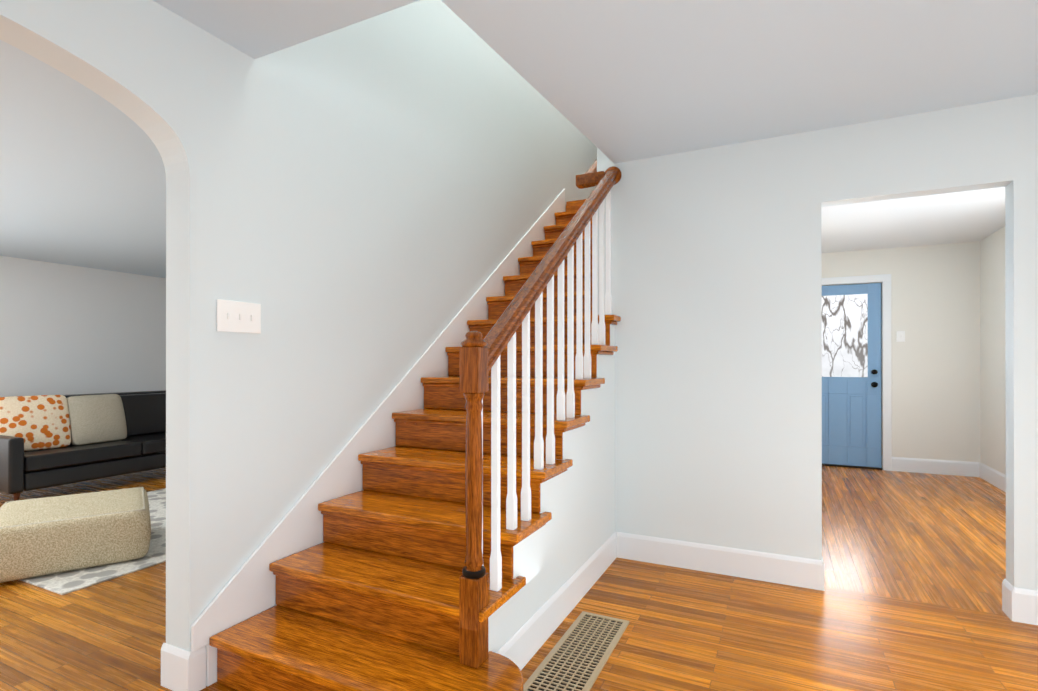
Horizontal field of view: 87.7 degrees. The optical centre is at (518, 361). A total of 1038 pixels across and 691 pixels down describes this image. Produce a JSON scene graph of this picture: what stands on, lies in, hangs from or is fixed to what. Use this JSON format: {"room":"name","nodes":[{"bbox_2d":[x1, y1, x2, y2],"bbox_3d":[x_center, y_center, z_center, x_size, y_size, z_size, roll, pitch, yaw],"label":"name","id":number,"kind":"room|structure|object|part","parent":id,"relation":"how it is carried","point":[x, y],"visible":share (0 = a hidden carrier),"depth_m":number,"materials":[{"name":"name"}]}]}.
{"room":"stair hall","nodes":[
{"label":"stair hall","id":0,"kind":"room"},
{"bbox_2d":[0,256,165,396],"bbox_3d":[-5.215,0.063,5.358,0.200,2.220,13.000,0,0,26],"label":"wall","id":1,"kind":"structure","parent":0,"point":[68,329],"depth_m":5.92,"materials":[{"name":"white paint"}]},
{"bbox_2d":[0,40,165,277],"bbox_3d":[-3.515,-1.289,4.534,6.280,0.480,13.000,0,0,26],"label":"ceiling","id":2,"kind":"structure","parent":0,"point":[82,177],"depth_m":3.10,"materials":[{"name":"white paint"}]},
{"bbox_2d":[0,0,596,651],"bbox_3d":[-0.630,-1.331,3.131,0.135,5.000,13.000,0,0,26],"label":"wall","id":3,"kind":"structure","parent":0,"point":[356,210],"depth_m":2.31,"materials":[{"name":"paint"}]},
{"bbox_2d":[161,643,205,688],"bbox_3d":[-0.314,1.095,3.946,0.011,0.150,4.451,0,0,26],"label":"baseboard","id":4,"kind":"structure","parent":3,"relation":"attached to","point":[182,670],"depth_m":1.91,"materials":[{"name":"white paint"}]},
{"bbox_2d":[216,299,260,333],"bbox_3d":[-1.064,-0.171,2.062,0.014,0.118,0.185,0,0,26],"label":"light switch","id":5,"kind":"object","parent":3,"relation":"attached to","point":[238,316],"visible":1,"depth_m":2.06,"materials":[{"name":"white plastic"}]},
{"bbox_2d":[0,466,1037,690],"bbox_3d":[-0.628,1.219,3.126,12.700,0.100,13.000,0,0,26],"label":"floor","id":6,"kind":"structure","parent":0,"point":[690,630],"depth_m":2.47,"materials":[{"name":"brown wood"}]},
{"bbox_2d":[0,390,165,500],"bbox_3d":[-3.959,0.736,5.355,0.800,0.874,2.005,0,0,26],"label":"sofa","id":7,"kind":"object","parent":6,"relation":"on","point":[46,441],"visible":0.88,"depth_m":4.87,"materials":[{"name":"black leather"}]},
{"bbox_2d":[20,488,165,594],"bbox_3d":[-2.566,1.165,4.229,1.850,0.012,2.510,0,0,26],"label":"rug","id":8,"kind":"object","parent":6,"relation":"on","point":[63,583],"visible":0.29,"depth_m":3.02,"materials":[{"name":"fabric"}]},
{"bbox_2d":[0,487,150,582],"bbox_3d":[-2.673,1.001,3.242,0.755,0.310,0.755,0,0,-36],"label":"pouf","id":9,"kind":"object","parent":8,"relation":"on","point":[48,535],"visible":1,"depth_m":3.00,"materials":[{"name":"fabric"}]},
{"bbox_2d":[191,159,621,690],"bbox_3d":[1.062,-0.550,5.122,1.162,3.444,7.737,0,0,26],"label":"staircase","id":10,"kind":"structure","parent":6,"relation":"on","point":[446,522],"depth_m":2.23,"materials":[{"name":"brown wood"}]},
{"bbox_3d":[-0.148,0.442,1.781,0.088,1.088,0.088,0,0,26],"label":"newel post","id":11,"kind":"part","parent":10,"relation":"part of","materials":[{"name":"brown wood"}]},
{"bbox_3d":[0.211,-0.554,2.522,0.068,1.192,1.570,0,0,26],"label":"hand rail","id":12,"kind":"part","parent":10,"relation":"part of","materials":[{"name":"brown wood"}]},
{"bbox_2d":[497,532,616,669],"bbox_3d":[0.237,1.093,2.528,0.011,0.150,1.581,0,0,26],"label":"baseboard","id":13,"kind":"structure","parent":10,"relation":"attached to","point":[523,645],"depth_m":2.37,"materials":[{"name":"white paint"}]},
{"bbox_3d":[0.785,-1.669,3.984,0.176,1.209,1.664,0,0,26],"label":"wall rail","id":14,"kind":"part","parent":10,"relation":"part of","materials":[{"name":"brown wood"}]},
{"bbox_2d":[523,611,628,690],"bbox_3d":[0.216,1.163,2.096,0.220,0.008,0.815,0,0,26],"label":"floor vent","id":15,"kind":"object","parent":6,"relation":"in","point":[578,656],"visible":1,"depth_m":2.13,"materials":[{"name":"brown metal"}]},
{"bbox_2d":[822,464,882,469],"bbox_3d":[3.598,1.166,6.076,0.810,0.016,0.099,0,0,26],"label":"threshold","id":16,"kind":"object","parent":6,"relation":"on","point":[863,467],"visible":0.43,"depth_m":5.97,"materials":[{"name":"brown metal"}]},
{"bbox_2d":[153,0,1037,163],"bbox_3d":[0.884,-1.367,-0.868,6.085,0.340,7.130,0,0,26],"label":"ceiling","id":17,"kind":"structure","parent":0,"point":[616,81],"depth_m":2.09,"materials":[{"name":"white paint"}]},
{"bbox_2d":[597,94,1037,590],"bbox_3d":[2.849,-1.333,2.196,5.230,5.000,0.100,0,0,26],"label":"wall","id":18,"kind":"structure","parent":0,"point":[716,276],"depth_m":2.90,"materials":[{"name":"paint"}]},
{"bbox_2d":[617,532,823,590],"bbox_3d":[1.074,1.094,2.994,1.078,0.150,0.011,0,0,26],"label":"baseboard","id":19,"kind":"structure","parent":18,"relation":"attached to","point":[755,565],"depth_m":2.96,"materials":[{"name":"white paint"}]},
{"bbox_2d":[1002,578,1006,612],"bbox_3d":[2.648,1.093,2.335,0.856,0.150,0.041,0,0,26],"label":"baseboard","id":20,"kind":"structure","parent":18,"relation":"attached to","point":[1003,583],"depth_m":2.52,"materials":[{"name":"white paint"}]},
{"bbox_2d":[1005,581,1037,624],"bbox_3d":[3.699,1.092,1.718,3.286,0.150,0.011,0,0,26],"label":"baseboard","id":21,"kind":"structure","parent":18,"relation":"attached to","point":[1021,605],"depth_m":2.42,"materials":[{"name":"white paint"}]},
{"bbox_2d":[821,241,979,467],"bbox_3d":[3.563,-0.026,6.139,2.835,2.400,0.180,0,0,26],"label":"wall","id":22,"kind":"structure","parent":0,"point":[935,357],"depth_m":5.67,"materials":[{"name":"white paint"}]},
{"bbox_2d":[822,283,880,467],"bbox_3d":[3.584,0.148,6.055,0.806,2.016,0.102,0,0,26],"label":"door leaf","id":23,"kind":"structure","parent":22,"relation":"in","point":[851,361],"depth_m":6.01,"materials":[{"name":"blue wood"}]},
{"bbox_3d":[3.558,0.149,6.043,0.770,1.650,0.056,0,0,26],"label":"front door hardware","id":24,"kind":"part","parent":23,"relation":"part of","materials":[{"name":"metal"}]},
{"bbox_2d":[822,274,891,470],"bbox_3d":[3.572,0.115,6.024,0.968,2.118,0.018,0,0,26],"label":"door frame","id":25,"kind":"structure","parent":22,"relation":"attached to","point":[885,279],"depth_m":5.83,"materials":[{"name":"white paint"}]},
{"bbox_2d":[897,331,904,341],"bbox_3d":[4.084,-0.272,5.776,0.075,0.115,0.014,0,0,26],"label":"light switch","id":26,"kind":"object","parent":22,"relation":"attached to","point":[900,336],"visible":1,"depth_m":5.77,"materials":[{"name":"white plastic"}]},
{"bbox_2d":[892,457,976,476],"bbox_3d":[4.335,1.098,5.655,0.725,0.150,0.011,0,0,26],"label":"baseboard","id":27,"kind":"structure","parent":22,"relation":"attached to","point":[916,465],"depth_m":5.65,"materials":[{"name":"white paint"}]},
{"bbox_2d":[821,187,1004,252],"bbox_3d":[2.812,-1.379,4.505,2.915,0.300,4.020,0,0,26],"label":"ceiling","id":28,"kind":"structure","parent":0,"point":[965,216],"depth_m":4.73,"materials":[{"name":"white paint"}]},
{"bbox_2d":[980,226,1005,474],"bbox_3d":[3.931,-0.030,3.792,0.120,2.400,3.720,0,0,26],"label":"wall","id":29,"kind":"structure","parent":0,"point":[992,368],"depth_m":5.15,"materials":[{"name":"white paint"}]},
{"bbox_2d":[977,462,1005,491],"bbox_3d":[3.872,1.095,3.818,0.011,0.150,3.720,0,0,26],"label":"baseboard","id":30,"kind":"structure","parent":29,"relation":"attached to","point":[994,477],"depth_m":5.16,"materials":[{"name":"white paint"}]}
]}

